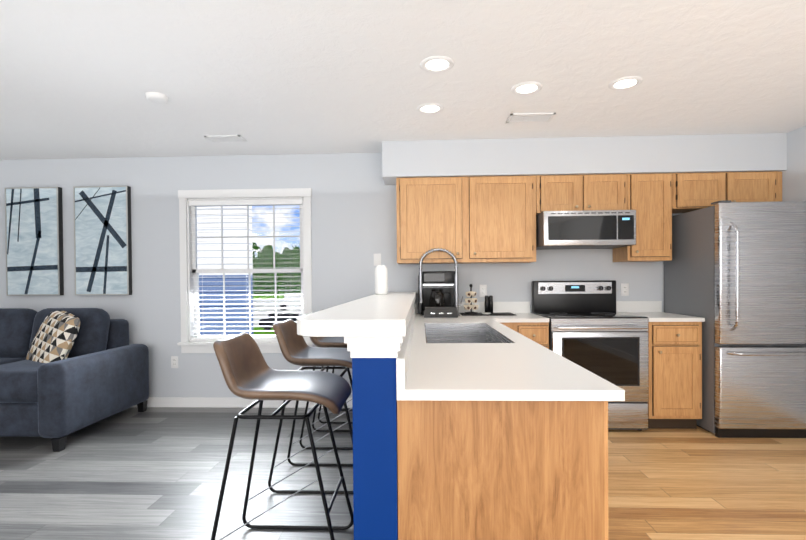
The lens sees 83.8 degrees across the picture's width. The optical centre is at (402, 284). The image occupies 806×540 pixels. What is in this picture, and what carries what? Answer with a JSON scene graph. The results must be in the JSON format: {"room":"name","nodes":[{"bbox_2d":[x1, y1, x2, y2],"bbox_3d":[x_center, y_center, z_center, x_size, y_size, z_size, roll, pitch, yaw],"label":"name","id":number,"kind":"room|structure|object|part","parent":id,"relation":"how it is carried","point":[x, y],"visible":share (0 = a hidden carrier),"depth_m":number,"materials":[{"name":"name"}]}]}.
{"room":"kitchen","nodes":[
{"label":"kitchen","id":0,"kind":"room"},
{"bbox_2d":[0,153,682,397],"bbox_3d":[-0.964,-0.067,4.387,8.720,2.500,0.120,0,1,2],"label":"wall","id":1,"kind":"structure","parent":0,"point":[353,217],"depth_m":4.34,"materials":[{"name":"grey paint"}]},
{"bbox_2d":[4,187,63,295],"bbox_3d":[-3.611,-0.424,4.397,0.535,1.054,0.056,0,1,2],"label":"picture","id":2,"kind":"object","parent":1,"relation":"attached to","point":[34,238],"visible":1,"depth_m":4.37,"materials":[{"name":"blue paper"}]},
{"bbox_2d":[73,186,131,294],"bbox_3d":[-2.921,-0.429,4.370,0.535,1.054,0.056,0,1,2],"label":"picture","id":3,"kind":"object","parent":1,"relation":"attached to","point":[102,244],"visible":1,"depth_m":4.35,"materials":[{"name":"blue paper"}]},
{"bbox_2d":[171,356,177,367],"bbox_3d":[-2.229,0.753,4.381,0.072,0.116,0.008,0,1,2],"label":"electrical outlet","id":4,"kind":"object","parent":1,"relation":"attached to","point":[174,361],"visible":1,"depth_m":4.38,"materials":[{"name":"white plastic"}]},
{"bbox_2d":[132,397,351,407],"bbox_3d":[-2.596,1.148,4.395,5.140,0.095,0.017,0,1,2],"label":"baseboard","id":5,"kind":"structure","parent":1,"relation":"attached to","point":[223,402],"depth_m":4.34,"materials":[{"name":"white wood"}]},
{"bbox_2d":[177,188,313,352],"bbox_3d":[-1.520,-0.132,4.386,1.326,1.581,0.165,0,1,2],"label":"window unit","id":6,"kind":"structure","parent":1,"relation":"in","point":[189,204],"depth_m":4.36,"materials":[{"name":"white"}]},
{"bbox_3d":[-1.518,-0.145,4.439,1.094,1.340,0.003,0,1,2],"label":"glass","id":7,"kind":"part","parent":6,"relation":"part of","materials":[{"name":"clear glass"}]},
{"bbox_2d":[374,254,380,265],"bbox_3d":[-0.245,-0.242,4.289,0.072,0.116,0.014,0,1,2],"label":"light switch","id":8,"kind":"object","parent":1,"relation":"attached to","point":[377,259],"visible":0.85,"depth_m":4.29,"materials":[{"name":"white plastic"}]},
{"bbox_2d":[396,177,467,263],"bbox_3d":[0.253,-0.575,4.106,0.609,0.754,0.326,0,1,2],"label":"upper cabinet","id":9,"kind":"object","parent":1,"relation":"attached to","point":[432,212],"depth_m":3.95,"materials":[{"name":"brown wood"}]},
{"bbox_2d":[479,285,486,296],"bbox_3d":[0.760,0.056,4.256,0.072,0.116,0.008,0,1,2],"label":"electrical outlet","id":10,"kind":"object","parent":1,"relation":"attached to","point":[482,290],"visible":0.94,"depth_m":4.25,"materials":[{"name":"white plastic"}]},
{"bbox_2d":[464,175,539,263],"bbox_3d":[0.863,-0.580,4.082,0.613,0.754,0.326,0,1,2],"label":"upper cabinet","id":11,"kind":"object","parent":1,"relation":"attached to","point":[478,219],"depth_m":3.93,"materials":[{"name":"brown wood"}]},
{"bbox_2d":[540,175,591,212],"bbox_3d":[1.401,-0.796,4.058,0.458,0.329,0.326,0,1,2],"label":"upper cabinet","id":12,"kind":"object","parent":1,"relation":"attached to","point":[557,192],"depth_m":3.90,"materials":[{"name":"brown wood"}]},
{"bbox_2d":[536,210,635,249],"bbox_3d":[1.562,-0.477,3.973,0.757,0.292,0.488,0,1,2],"label":"microwave","id":13,"kind":"object","parent":12,"relation":"attached to","point":[597,229],"visible":0.98,"depth_m":3.73,"materials":[{"name":"grey metal"}]},
{"bbox_2d":[592,174,631,209],"bbox_3d":[1.715,-0.799,4.046,0.465,0.329,0.326,0,1,2],"label":"upper cabinet","id":14,"kind":"object","parent":1,"relation":"attached to","point":[609,191],"depth_m":3.89,"materials":[{"name":"brown wood"}]},
{"bbox_2d":[621,283,628,295],"bbox_3d":[2.077,0.044,4.204,0.072,0.116,0.008,0,1,2],"label":"electrical outlet","id":15,"kind":"object","parent":1,"relation":"attached to","point":[624,289],"visible":1,"depth_m":4.20,"materials":[{"name":"white plastic"}]},
{"bbox_2d":[613,173,675,261],"bbox_3d":[2.142,-0.589,4.031,0.378,0.754,0.326,0,1,2],"label":"upper cabinet","id":16,"kind":"object","parent":1,"relation":"attached to","point":[653,194],"depth_m":3.87,"materials":[{"name":"brown wood"}]},
{"bbox_2d":[676,172,735,213],"bbox_3d":[2.586,-0.816,4.011,0.507,0.307,0.326,0,1,2],"label":"upper cabinet","id":17,"kind":"object","parent":1,"relation":"attached to","point":[694,191],"depth_m":3.85,"materials":[{"name":"brown wood"}]},
{"bbox_2d":[736,171,781,201],"bbox_3d":[2.980,-0.819,3.996,0.549,0.307,0.326,0,1,2],"label":"upper cabinet","id":18,"kind":"object","parent":1,"relation":"attached to","point":[750,186],"depth_m":3.84,"materials":[{"name":"brown wood"}]},
{"bbox_2d":[0,407,805,539],"bbox_3d":[-1.090,1.250,0.943,8.720,0.060,7.040,0,1,2],"label":"floor","id":19,"kind":"structure","parent":0,"point":[149,473],"depth_m":2.72,"materials":[{"name":"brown wood"}]},
{"bbox_2d":[0,308,148,451],"bbox_3d":[-3.583,0.711,3.798,2.320,0.998,1.100,0,1,2],"label":"sofa","id":20,"kind":"object","parent":19,"relation":"on","point":[64,372],"visible":1,"depth_m":3.67,"materials":[{"name":"fabric"}]},
{"bbox_2d":[26,310,79,362],"bbox_3d":[-2.974,0.490,3.812,0.550,0.550,0.150,9,-15,33],"label":"pillow","id":21,"kind":"object","parent":20,"relation":"on","point":[54,334],"depth_m":3.73,"materials":[{"name":"multicoloured fabric"}]},
{"bbox_2d":[211,332,353,539],"bbox_3d":[-0.527,0.716,2.016,0.556,0.977,0.434,0,1,2],"label":"stool","id":22,"kind":"object","parent":19,"relation":"on","point":[248,372],"visible":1,"depth_m":2.00,"materials":[{"name":"leather"}]},
{"bbox_3d":[-0.521,0.378,2.012,0.549,0.324,0.450,0,1,2],"label":"seat","id":23,"kind":"part","parent":22,"relation":"part of","materials":[{"name":"leather"}]},
{"bbox_2d":[268,319,352,493],"bbox_3d":[-0.497,0.708,2.765,0.556,0.977,0.434,0,1,2],"label":"stool","id":24,"kind":"object","parent":19,"relation":"on","point":[295,348],"visible":0.81,"depth_m":2.73,"materials":[{"name":"leather"}]},
{"bbox_3d":[-0.492,0.370,2.761,0.549,0.324,0.450,0,1,2],"label":"seat","id":25,"kind":"part","parent":24,"relation":"part of","materials":[{"name":"leather"}]},
{"bbox_2d":[299,312,352,449],"bbox_3d":[-0.471,0.700,3.435,0.556,0.977,0.434,0,1,2],"label":"stool","id":26,"kind":"object","parent":19,"relation":"on","point":[337,342],"visible":0.19,"depth_m":3.26,"materials":[{"name":"metal"}]},
{"bbox_3d":[-0.465,0.363,3.431,0.549,0.324,0.450,0,1,2],"label":"seat","id":27,"kind":"part","parent":26,"relation":"part of","materials":[{"name":"leather"}]},
{"bbox_2d":[318,307,352,423],"bbox_3d":[-0.448,0.694,4.014,0.556,0.977,0.434,0,1,2],"label":"stool","id":28,"kind":"object","parent":19,"relation":"on","point":[320,421],"visible":0.04,"depth_m":3.84,"materials":[{"name":"metal"}]},
{"bbox_2d":[297,292,624,539],"bbox_3d":[0.439,0.634,2.765,1.400,1.110,3.015,0,1,2],"label":"kitchen island","id":29,"kind":"object","parent":19,"relation":"on","point":[480,427],"depth_m":1.31,"materials":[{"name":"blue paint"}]},
{"bbox_2d":[374,265,387,294],"bbox_3d":[-0.170,-0.038,3.495,0.104,0.225,0.104,0,1,2],"label":"vase","id":30,"kind":"object","parent":29,"relation":"on","point":[381,278],"visible":1,"depth_m":3.45,"materials":[{"name":"white ceramic"}]},
{"bbox_2d":[418,271,454,314],"bbox_3d":[0.316,0.072,4.109,0.357,0.390,0.248,0,1,2],"label":"coffee maker","id":31,"kind":"object","parent":29,"relation":"on","point":[438,297],"visible":0.6,"depth_m":4.01,"materials":[{"name":"black plastic"}]},
{"bbox_2d":[419,248,462,315],"bbox_3d":[0.329,-0.027,3.911,0.390,0.593,0.060,0,1,2],"label":"spring faucet","id":32,"kind":"object","parent":29,"relation":"on","point":[457,304],"visible":0.92,"depth_m":3.90,"materials":[{"name":"silver metal"}]},
{"bbox_2d":[424,307,457,317],"bbox_3d":[0.318,0.228,3.787,0.285,0.085,0.115,0,1,2],"label":"drip tray","id":33,"kind":"object","parent":29,"relation":"on","point":[440,312],"visible":1,"depth_m":3.75,"materials":[{"name":"black plastic"}]},
{"bbox_2d":[460,295,514,315],"bbox_3d":[0.756,0.181,4.046,0.470,0.168,0.290,0,1,2],"label":"tray","id":34,"kind":"object","parent":29,"relation":"on","point":[488,305],"visible":1,"depth_m":4.07,"materials":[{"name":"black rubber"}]},
{"bbox_2d":[464,284,478,313],"bbox_3d":[0.616,0.125,4.066,0.133,0.270,0.130,0,1,2],"label":"carousel","id":35,"kind":"object","parent":34,"relation":"on","point":[470,306],"visible":1,"depth_m":4.03,"materials":[{"name":"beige plastic"}]},
{"bbox_2d":[532,280,648,430],"bbox_3d":[1.572,0.566,3.849,0.754,1.205,0.708,0,1,2],"label":"range","id":36,"kind":"object","parent":19,"relation":"on","point":[591,329],"visible":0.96,"depth_m":3.55,"materials":[{"name":"grey metal"}]},
{"bbox_2d":[616,301,704,428],"bbox_3d":[2.179,0.659,3.860,0.430,1.010,0.691,0,1,2],"label":"base cabinet","id":37,"kind":"object","parent":19,"relation":"on","point":[675,367],"visible":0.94,"depth_m":3.56,"materials":[{"name":"brown wood"}]},
{"bbox_2d":[664,200,805,437],"bbox_3d":[2.822,0.259,3.721,0.843,1.803,0.859,0,1,2],"label":"refrigerator","id":38,"kind":"object","parent":19,"relation":"on","point":[735,275],"visible":1,"depth_m":3.38,"materials":[{"name":"grey metal"}]},
{"bbox_2d":[0,0,805,159],"bbox_3d":[-1.110,-1.250,0.917,8.720,0.060,7.040,0,1,2],"label":"ceiling","id":39,"kind":"structure","parent":0,"point":[79,78],"depth_m":2.63,"materials":[{"name":"white paint"}]},
{"bbox_2d":[145,92,167,103],"bbox_3d":[-1.610,-1.221,2.938,0.132,0.032,0.132,0,1,2],"label":"smoke detector","id":40,"kind":"object","parent":39,"relation":"attached to","point":[157,97],"visible":1,"depth_m":2.90,"materials":[{"name":"white plastic"}]},
{"bbox_2d":[204,135,246,141],"bbox_3d":[-1.505,-1.243,3.815,0.300,0.009,0.150,0,1,2],"label":"ceiling vent","id":41,"kind":"object","parent":39,"relation":"in","point":[227,138],"visible":1,"depth_m":3.80,"materials":[{"name":"white metal"}]},
{"bbox_2d":[417,103,443,113],"bbox_3d":[0.194,-1.249,3.187,0.194,0.009,0.194,0,1,2],"label":"recessed light","id":42,"kind":"object","parent":39,"relation":"in","point":[429,108],"visible":1,"depth_m":3.18,"materials":[{"name":"white"}]},
{"bbox_2d":[420,56,453,72],"bbox_3d":[0.193,-1.242,2.537,0.194,0.009,0.194,0,1,2],"label":"recessed light","id":43,"kind":"object","parent":39,"relation":"in","point":[435,64],"visible":1,"depth_m":2.52,"materials":[{"name":"white"}]},
{"bbox_2d":[511,81,542,94],"bbox_3d":[0.789,-1.251,2.864,0.194,0.009,0.194,0,1,2],"label":"recessed light","id":44,"kind":"object","parent":39,"relation":"in","point":[527,88],"visible":1,"depth_m":2.85,"materials":[{"name":"white plastic"}]},
{"bbox_2d":[506,113,555,122],"bbox_3d":[0.959,-1.257,3.377,0.330,0.009,0.170,0,1,2],"label":"ceiling vent","id":45,"kind":"object","parent":39,"relation":"in","point":[528,117],"visible":1,"depth_m":3.36,"materials":[{"name":"white metal"}]},
{"bbox_2d":[382,133,786,184],"bbox_3d":[1.539,-1.118,4.041,3.435,0.310,0.350,0,1,2],"label":"soffit beam","id":46,"kind":"structure","parent":39,"relation":"attached to","point":[766,152],"depth_m":3.87,"materials":[{"name":"grey paint"}]},
{"bbox_2d":[608,76,642,89],"bbox_3d":[1.387,-1.255,2.800,0.194,0.009,0.194,0,1,2],"label":"recessed light","id":47,"kind":"object","parent":39,"relation":"in","point":[624,83],"visible":1,"depth_m":2.79,"materials":[{"name":"white"}]},
{"bbox_2d":[782,126,805,200],"bbox_3d":[3.194,-0.061,0.700,0.120,2.500,6.920,0,1,2],"label":"wall","id":48,"kind":"structure","parent":0,"point":[794,181],"depth_m":3.71,"materials":[{"name":"grey paint"}]},
{"label":"outside","id":49,"kind":"structure","parent":0,"visible":0},
{"bbox_2d":[252,205,300,334],"bbox_3d":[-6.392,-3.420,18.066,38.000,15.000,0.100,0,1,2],"label":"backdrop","id":50,"kind":"structure","parent":49,"point":[258,246],"depth_m":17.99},
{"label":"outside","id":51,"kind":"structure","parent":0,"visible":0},
{"bbox_2d":[197,206,252,334],"bbox_3d":[-5.931,-2.812,7.596,6.740,10.000,0.200,0,1,2],"label":"building","id":52,"kind":"structure","parent":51,"point":[212,259],"depth_m":7.41,"materials":[{"name":"white"}]},
{"bbox_2d":[259,313,298,329],"bbox_3d":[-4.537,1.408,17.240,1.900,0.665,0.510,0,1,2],"label":"car","id":53,"kind":"object","parent":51,"point":[280,319],"depth_m":17.02,"materials":[{"name":"black metal"}]},
{"bbox_2d":[277,293,300,310],"bbox_3d":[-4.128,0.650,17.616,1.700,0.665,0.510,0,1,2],"label":"car","id":54,"kind":"object","parent":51,"point":[290,301],"depth_m":17.38,"materials":[{"name":"white metal"}]}
]}

